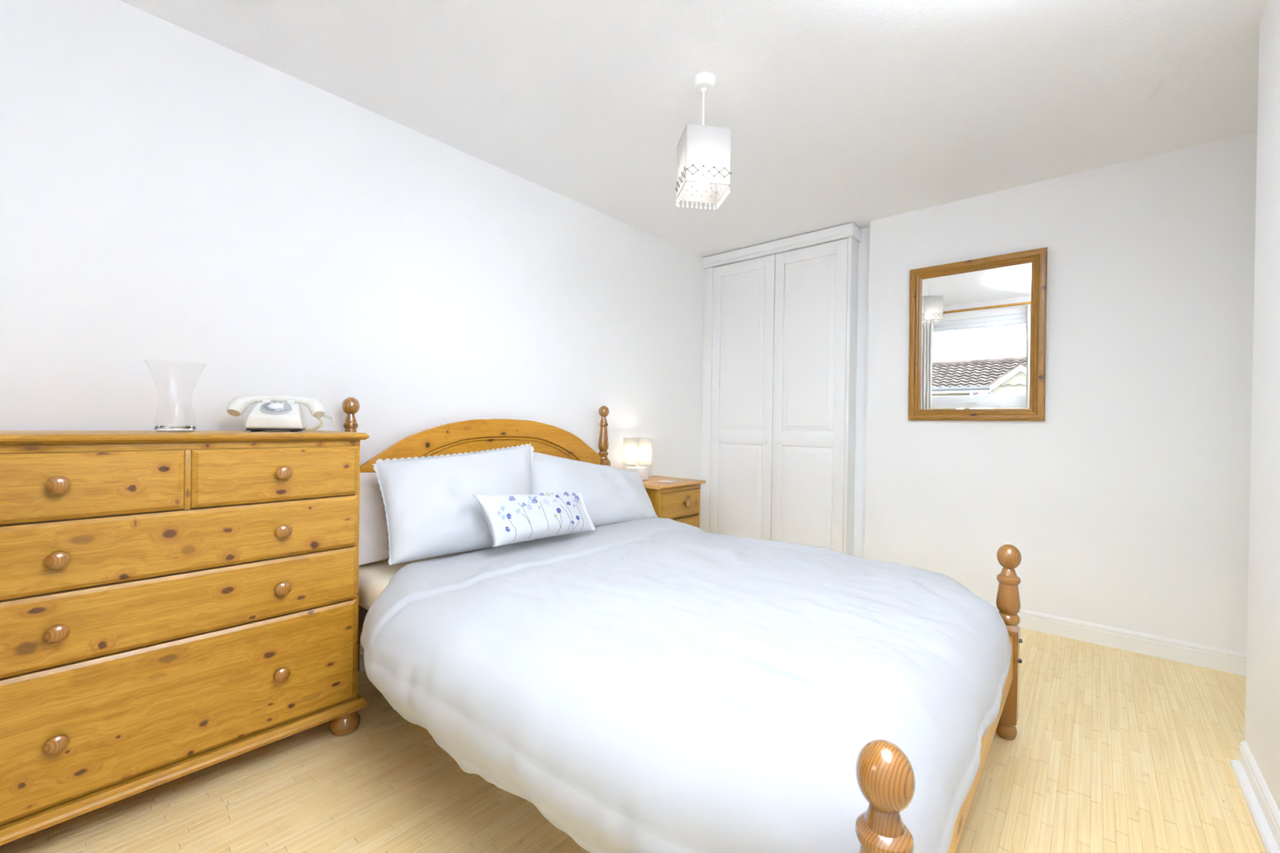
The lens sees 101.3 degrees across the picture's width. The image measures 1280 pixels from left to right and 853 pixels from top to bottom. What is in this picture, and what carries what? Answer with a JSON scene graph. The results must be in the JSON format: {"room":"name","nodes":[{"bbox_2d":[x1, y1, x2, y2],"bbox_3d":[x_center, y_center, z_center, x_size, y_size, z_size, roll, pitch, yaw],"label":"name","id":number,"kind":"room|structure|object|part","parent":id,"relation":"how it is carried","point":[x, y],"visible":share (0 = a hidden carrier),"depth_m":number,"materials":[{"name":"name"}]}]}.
{"room":"bedroom","nodes":[
{"label":"bedroom","id":0,"kind":"room"},
{"bbox_2d":[0,0,704,649],"bbox_3d":[-0.716,-0.100,2.859,0.100,2.500,4.050,1,0,41],"label":"wall","id":1,"kind":"structure","parent":0,"point":[191,224],"depth_m":2.00,"materials":[{"name":"white paint"}]},
{"bbox_2d":[357,648,365,672],"bbox_3d":[-0.742,1.006,2.767,0.014,0.088,3.690,1,0,41],"label":"baseboard","id":2,"kind":"structure","parent":1,"relation":"attached to","point":[362,668],"depth_m":2.24,"materials":[{"name":"white paint"}]},
{"bbox_2d":[0,627,1266,852],"bbox_3d":[0.754,1.127,1.681,3.900,0.100,4.211,1,0,41],"label":"floor","id":3,"kind":"structure","parent":0,"point":[1113,750],"depth_m":1.53,"materials":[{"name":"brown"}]},
{"bbox_2d":[0,430,369,845],"bbox_3d":[-1.417,0.531,1.599,0.462,1.030,0.951,1,0,41],"label":"dresser","id":4,"kind":"object","parent":3,"relation":"on","point":[174,606],"visible":1,"depth_m":1.43,"materials":[{"name":"brown wood"}]},
{"bbox_3d":[-1.419,0.772,1.276,0.034,0.043,0.043,1,0,41],"label":"knob","id":5,"kind":"part","parent":4,"relation":"part of","materials":[{"name":"brown wood"}]},
{"bbox_3d":[-1.416,0.502,1.274,0.034,0.043,0.043,1,0,41],"label":"knob","id":6,"kind":"part","parent":4,"relation":"part of","materials":[{"name":"brown wood"}]},
{"bbox_3d":[-1.413,0.324,1.273,0.034,0.043,0.043,1,0,41],"label":"knob","id":7,"kind":"part","parent":4,"relation":"part of","materials":[{"name":"brown wood"}]},
{"bbox_3d":[-1.411,0.141,1.272,0.034,0.043,0.043,1,0,41],"label":"knob","id":8,"kind":"part","parent":4,"relation":"part of","materials":[{"name":"brown wood"}]},
{"bbox_3d":[-1.421,0.147,1.302,0.020,0.164,0.441,1,0,41],"label":"drawer","id":9,"kind":"part","parent":4,"relation":"part of","materials":[{"name":"brown wood"}]},
{"bbox_3d":[-1.279,0.765,1.478,0.020,0.339,0.899,1,0,41],"label":"drawer","id":10,"kind":"part","parent":4,"relation":"part of","materials":[{"name":"brown wood"}]},
{"bbox_3d":[-1.276,0.501,1.477,0.020,0.177,0.899,1,0,41],"label":"drawer","id":11,"kind":"part","parent":4,"relation":"part of","materials":[{"name":"brown wood"}]},
{"bbox_3d":[-1.273,0.322,1.476,0.020,0.171,0.899,1,0,41],"label":"drawer","id":12,"kind":"part","parent":4,"relation":"part of","materials":[{"name":"brown wood"}]},
{"bbox_3d":[-1.270,0.054,1.481,0.014,0.022,0.904,1,0,41],"label":"rail","id":13,"kind":"part","parent":4,"relation":"part of","materials":[{"name":"brown wood"}]},
{"bbox_3d":[-1.121,0.149,1.647,0.020,0.164,0.442,1,0,41],"label":"drawer","id":14,"kind":"part","parent":4,"relation":"part of","materials":[{"name":"brown wood"}]},
{"bbox_2d":[226,395,334,431],"bbox_3d":[-1.261,-0.046,1.849,0.314,0.127,0.195,1,0,-28],"label":"telephone","id":15,"kind":"object","parent":4,"relation":"on","point":[271,412],"visible":1,"depth_m":1.79,"materials":[{"name":"white plastic"}]},
{"bbox_3d":[-1.272,0.008,1.841,0.154,0.008,0.176,1,0,-28],"label":"plate","id":16,"kind":"part","parent":15,"relation":"part of","materials":[{"name":"black plastic"}]},
{"bbox_3d":[-1.181,-0.010,1.901,0.065,0.056,0.018,1,0,-1],"label":"coiled cord","id":17,"kind":"part","parent":15,"relation":"part of","materials":[{"name":"beige plastic"}]},
{"bbox_3d":[-1.168,-0.028,1.962,0.018,0.041,0.093,1,0,0],"label":"line cord","id":18,"kind":"part","parent":15,"relation":"part of","materials":[{"name":"white plastic"}]},
{"bbox_3d":[-1.113,0.769,1.629,0.034,0.043,0.043,1,0,41],"label":"knob","id":19,"kind":"part","parent":4,"relation":"part of","materials":[{"name":"brown wood"}]},
{"bbox_3d":[-1.109,0.503,1.628,0.034,0.043,0.043,1,0,41],"label":"knob","id":20,"kind":"part","parent":4,"relation":"part of","materials":[{"name":"brown wood"}]},
{"bbox_3d":[-1.106,0.325,1.627,0.034,0.043,0.043,1,0,41],"label":"knob","id":21,"kind":"part","parent":4,"relation":"part of","materials":[{"name":"brown wood"}]},
{"bbox_3d":[-1.104,0.143,1.626,0.034,0.043,0.043,1,0,41],"label":"knob","id":22,"kind":"part","parent":4,"relation":"part of","materials":[{"name":"brown wood"}]},
{"bbox_3d":[-1.137,0.493,1.951,0.413,0.901,0.018,1,0,41],"label":"panel","id":23,"kind":"part","parent":4,"relation":"part of","materials":[{"name":"brown wood"}]},
{"bbox_2d":[642,475,706,528],"bbox_3d":[0.115,0.704,3.399,0.446,0.710,0.471,1,0,41],"label":"bedside table","id":24,"kind":"object","parent":3,"relation":"on","point":[680,502],"visible":0.28,"depth_m":3.27,"materials":[{"name":"brown wood"}]},
{"bbox_2d":[622,437,652,480],"bbox_3d":[-0.017,0.211,3.400,0.132,0.272,0.132,1,0,41],"label":"bedside lamp","id":25,"kind":"object","parent":24,"relation":"on","point":[637,451],"visible":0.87,"depth_m":3.36,"materials":[{"name":"white fabric"}]},
{"bbox_3d":[-0.017,0.159,3.399,0.132,0.169,0.132,1,0,41],"label":"lamp shade","id":26,"kind":"part","parent":25,"relation":"part of","materials":[{"name":"white fabric"}]},
{"bbox_3d":[-0.033,0.683,3.256,0.403,0.629,0.018,1,0,41],"label":"panel","id":27,"kind":"part","parent":24,"relation":"part of","materials":[{"name":"brown wood"}]},
{"bbox_2d":[657,480,679,483],"bbox_3d":[0.179,0.347,3.297,0.100,0.006,0.100,1,0,35],"label":"coaster","id":28,"kind":"object","parent":24,"relation":"on","point":[664,481],"visible":1,"depth_m":3.28,"materials":[{"name":"beige"}]},
{"bbox_3d":[0.251,0.387,3.283,0.019,0.029,0.425,1,0,41],"label":"rail","id":29,"kind":"part","parent":24,"relation":"part of","materials":[{"name":"brown wood"}]},
{"bbox_3d":[0.256,0.488,3.280,0.015,0.163,0.411,1,0,41],"label":"drawer","id":30,"kind":"part","parent":24,"relation":"part of","materials":[{"name":"brown wood"}]},
{"bbox_3d":[0.254,0.661,3.281,0.015,0.164,0.411,1,0,41],"label":"drawer","id":31,"kind":"part","parent":24,"relation":"part of","materials":[{"name":"brown wood"}]},
{"bbox_3d":[0.293,0.478,3.285,0.034,0.043,0.043,1,0,41],"label":"knob","id":32,"kind":"part","parent":24,"relation":"part of","materials":[{"name":"brown wood"}]},
{"bbox_3d":[0.235,0.685,3.565,0.403,0.629,0.018,1,0,41],"label":"panel","id":33,"kind":"part","parent":24,"relation":"part of","materials":[{"name":"brown wood"}]},
{"bbox_2d":[342,396,1022,852],"bbox_3d":[0.046,0.474,1.952,2.222,1.182,1.622,1,0,41],"label":"bed","id":34,"kind":"object","parent":3,"relation":"on","point":[885,775],"visible":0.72,"depth_m":1.80,"materials":[{"name":"brown wood"}]},
{"bbox_3d":[-1.178,0.464,2.127,0.066,1.166,0.066,1,0,41],"label":"headboard post","id":35,"kind":"part","parent":34,"relation":"part of","materials":[{"name":"brown wood"}]},
{"bbox_3d":[-0.440,0.766,1.415,1.998,0.150,0.025,1,0,44],"label":"rail","id":36,"kind":"part","parent":34,"relation":"part of","materials":[{"name":"brown wood"}]},
{"bbox_2d":[358,549,479,610],"bbox_3d":[0.018,0.626,2.005,1.890,0.133,1.508,1,0,41],"label":"mattress","id":37,"kind":"object","parent":34,"relation":"on","point":[374,578],"visible":0.13,"depth_m":1.92,"materials":[{"name":"beige fabric"}]},
{"bbox_2d":[359,472,390,565],"bbox_3d":[-0.884,0.358,2.270,0.142,0.345,0.715,1,0,41],"label":"pillow","id":38,"kind":"object","parent":37,"relation":"on","point":[374,541],"visible":0.16,"depth_m":2.06,"materials":[{"name":"white fabric"}]},
{"bbox_2d":[360,516,1012,852],"bbox_3d":[0.190,0.688,1.867,1.796,0.356,1.829,1,0,41],"label":"duvet","id":39,"kind":"object","parent":37,"relation":"on","point":[647,685],"visible":0.98,"depth_m":1.20,"materials":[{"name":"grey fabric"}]},
{"bbox_2d":[372,443,533,564],"bbox_3d":[-0.707,0.305,2.238,0.240,0.447,0.790,1,0,41],"label":"pillow","id":40,"kind":"object","parent":39,"relation":"on","point":[431,509],"visible":0.83,"depth_m":2.08,"materials":[{"name":"grey fabric"}]},
{"bbox_2d":[471,491,595,546],"bbox_3d":[-0.431,0.377,2.254,0.143,0.217,0.604,1,0,41],"label":"cushion","id":41,"kind":"object","parent":39,"relation":"on","point":[510,518],"visible":1,"depth_m":2.18,"materials":[{"name":"grey fabric"}]},
{"bbox_2d":[509,496,515,501],"bbox_3d":[-0.526,0.301,2.160,0.015,0.028,0.034,1,0,41],"label":"flower","id":42,"kind":"object","parent":41,"relation":"on","point":[511,498],"depth_m":2.16,"materials":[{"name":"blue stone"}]},
{"bbox_2d":[531,497,537,503],"bbox_3d":[-0.446,0.319,2.222,0.014,0.029,0.033,1,0,29],"label":"flower","id":43,"kind":"object","parent":41,"relation":"on","point":[534,500],"depth_m":2.22,"materials":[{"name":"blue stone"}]},
{"bbox_2d":[532,451,657,526],"bbox_3d":[-0.245,0.319,2.802,0.251,0.417,0.926,1,0,45],"label":"pillow","id":44,"kind":"object","parent":39,"relation":"on","point":[611,495],"visible":0.57,"depth_m":2.75,"materials":[{"name":"grey fabric"}]},
{"bbox_3d":[-0.706,0.276,2.676,0.027,0.629,1.386,1,0,41],"label":"arch rail","id":45,"kind":"part","parent":34,"relation":"part of","materials":[{"name":"brown wood"}]},
{"bbox_3d":[-0.710,0.314,2.679,0.009,0.541,1.232,1,0,41],"label":"headboard panel","id":46,"kind":"part","parent":34,"relation":"part of","materials":[{"name":"brown wood"}]},
{"bbox_3d":[-0.229,0.464,3.219,0.066,1.182,0.066,1,0,41],"label":"headboard post","id":47,"kind":"part","parent":34,"relation":"part of","materials":[{"name":"brown wood"}]},
{"bbox_3d":[0.317,0.745,0.689,0.071,0.661,0.071,1,0,41],"label":"foot post","id":48,"kind":"part","parent":34,"relation":"part of","materials":[{"name":"brown wood"}]},
{"bbox_3d":[0.799,0.790,1.262,0.025,0.150,1.435,1,0,41],"label":"foot rail","id":49,"kind":"part","parent":34,"relation":"part of","materials":[{"name":"brown wood"}]},
{"bbox_3d":[1.283,0.748,1.832,0.071,0.672,0.071,1,0,41],"label":"foot post","id":50,"kind":"part","parent":34,"relation":"part of","materials":[{"name":"brown wood"}]},
{"bbox_2d":[700,222,861,555],"bbox_3d":[0.965,-0.128,3.830,1.164,2.392,0.176,1,0,41],"label":"wardrobe","id":51,"kind":"object","parent":3,"relation":"on","point":[778,430],"visible":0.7,"depth_m":3.72,"materials":[{"name":"white wood"}]},
{"bbox_3d":[0.749,0.501,3.948,0.355,0.721,0.012,1,0,41],"label":"raised panel","id":52,"kind":"part","parent":51,"relation":"part of","materials":[{"name":"white wood"}]},
{"bbox_3d":[0.755,0.080,3.945,0.385,0.100,0.012,1,0,41],"label":"rail","id":53,"kind":"part","parent":51,"relation":"part of","materials":[{"name":"white wood"}]},
{"bbox_3d":[0.764,-0.562,3.942,0.355,1.163,0.012,1,0,41],"label":"raised panel","id":54,"kind":"part","parent":51,"relation":"part of","materials":[{"name":"white wood"}]},
{"bbox_3d":[0.773,-1.197,3.939,0.385,0.085,0.012,1,0,41],"label":"rail","id":55,"kind":"part","parent":51,"relation":"part of","materials":[{"name":"white wood"}]},
{"bbox_3d":[0.765,-0.134,3.952,0.521,2.213,0.012,1,0,41],"label":"door","id":56,"kind":"part","parent":51,"relation":"part of","materials":[{"name":"white wood"}]},
{"bbox_3d":[0.986,-1.283,3.828,1.164,0.080,0.164,1,0,41],"label":"cornice","id":57,"kind":"part","parent":51,"relation":"part of","materials":[{"name":"white wood"}]},
{"bbox_3d":[1.142,0.509,3.606,0.346,0.721,0.012,1,0,41],"label":"raised panel","id":58,"kind":"part","parent":51,"relation":"part of","materials":[{"name":"white wood"}]},
{"bbox_3d":[1.148,0.087,3.604,0.376,0.100,0.012,1,0,41],"label":"rail","id":59,"kind":"part","parent":51,"relation":"part of","materials":[{"name":"white wood"}]},
{"bbox_3d":[1.157,-0.555,3.601,0.346,1.163,0.012,1,0,41],"label":"raised panel","id":60,"kind":"part","parent":51,"relation":"part of","materials":[{"name":"white wood"}]},
{"bbox_3d":[1.166,-1.190,3.597,0.376,0.085,0.012,1,0,41],"label":"rail","id":61,"kind":"part","parent":51,"relation":"part of","materials":[{"name":"white wood"}]},
{"bbox_3d":[1.158,-0.126,3.611,0.512,2.213,0.012,1,0,41],"label":"door","id":62,"kind":"part","parent":51,"relation":"part of","materials":[{"name":"white wood"}]},
{"bbox_3d":[1.396,-0.079,3.477,0.020,2.310,0.142,1,0,41],"label":"panel","id":63,"kind":"part","parent":51,"relation":"part of","materials":[{"name":"white wood"}]},
{"bbox_2d":[119,0,1268,257],"bbox_3d":[0.736,-1.373,1.607,3.900,0.100,4.050,1,0,41],"label":"ceiling","id":64,"kind":"structure","parent":0,"point":[837,113],"depth_m":2.03,"materials":[{"name":"white paint"}]},
{"bbox_2d":[675,72,731,209],"bbox_3d":[0.243,-1.103,2.020,0.178,0.460,0.178,1,0,-9],"label":"pendant light","id":65,"kind":"object","parent":64,"relation":"hanging from","point":[704,173],"visible":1,"depth_m":1.95,"materials":[{"name":"white fabric"}]},
{"bbox_3d":[0.241,-0.953,2.021,0.058,0.075,0.060,1,0,41],"label":"bulb","id":66,"kind":"part","parent":65,"relation":"part of","materials":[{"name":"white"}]},
{"bbox_3d":[0.244,-1.173,2.020,0.006,0.260,0.006,1,0,18],"label":"cord","id":67,"kind":"part","parent":65,"relation":"part of","materials":[{"name":"white paint"}]},
{"bbox_3d":[0.241,-1.006,2.021,0.168,0.208,0.168,1,0,-9],"label":"lamp shade","id":68,"kind":"part","parent":65,"relation":"part of","materials":[{"name":"white fabric"}]},
{"bbox_2d":[853,226,870,558],"bbox_3d":[1.089,-0.080,3.907,1.252,2.500,0.100,1,0,41],"label":"wall","id":69,"kind":"structure","parent":0,"point":[864,246],"depth_m":3.50,"materials":[{"name":"white paint"}]},
{"bbox_2d":[864,131,1257,653],"bbox_3d":[2.453,-0.054,2.656,2.448,2.500,0.200,1,0,41],"label":"wall","id":70,"kind":"structure","parent":0,"point":[1127,507],"depth_m":2.63,"materials":[{"name":"white paint"}]},
{"bbox_2d":[907,247,1047,421],"bbox_3d":[1.890,-0.490,2.982,0.660,0.912,0.029,1,1,41],"label":"wall mirror","id":71,"kind":"object","parent":70,"relation":"attached to","point":[978,326],"visible":1,"depth_m":2.96,"materials":[{"name":"brown wood"}]},
{"bbox_3d":[1.666,-0.494,3.176,0.066,0.912,0.027,1,2,41],"label":"frame rail","id":72,"kind":"part","parent":71,"relation":"part of","materials":[{"name":"wood"}]},
{"bbox_2d":[920,262,1031,408],"bbox_3d":[1.896,-0.490,2.988,0.550,0.802,0.005,1,2,41],"label":"mirror glass","id":73,"kind":"object","parent":71,"relation":"on","point":[976,320],"depth_m":2.97,"materials":[{"name":"white"}]},
{"bbox_3d":[1.889,-0.067,2.990,0.660,0.066,0.027,1,2,41],"label":"frame rail","id":74,"kind":"part","parent":71,"relation":"part of","materials":[{"name":"wood"}]},
{"bbox_3d":[1.890,-0.913,2.973,0.660,0.066,0.027,1,2,41],"label":"frame rail","id":75,"kind":"part","parent":71,"relation":"part of","materials":[{"name":"wood"}]},
{"bbox_3d":[2.114,-0.486,2.787,0.066,0.912,0.027,1,2,41],"label":"frame rail","id":76,"kind":"part","parent":71,"relation":"part of","materials":[{"name":"wood"}]},
{"bbox_2d":[989,602,1246,676],"bbox_3d":[2.367,1.046,2.582,2.448,0.099,0.014,1,0,41],"label":"baseboard","id":77,"kind":"structure","parent":70,"relation":"attached to","point":[1226,660],"depth_m":2.54,"materials":[{"name":"white paint"}]},
{"bbox_2d":[1244,0,1279,811],"bbox_3d":[1.385,-0.057,0.286,0.952,2.500,2.920,1,0,41],"label":"wall","id":78,"kind":"structure","parent":0,"point":[1262,726],"depth_m":1.55,"materials":[{"name":"white paint"}]},
{"bbox_2d":[1230,760,1279,852],"bbox_3d":[1.012,1.078,0.645,0.022,0.016,2.785,1,0,41],"label":"trim","id":79,"kind":"structure","parent":78,"relation":"attached to","point":[1268,840],"depth_m":1.48,"materials":[{"name":"white paint"}]},
{"bbox_2d":[1239,741,1279,850],"bbox_3d":[1.033,1.049,0.642,0.014,0.075,2.808,1,0,41],"label":"baseboard","id":80,"kind":"structure","parent":78,"relation":"attached to","point":[1271,812],"depth_m":1.49,"materials":[{"name":"white paint"}]}
]}

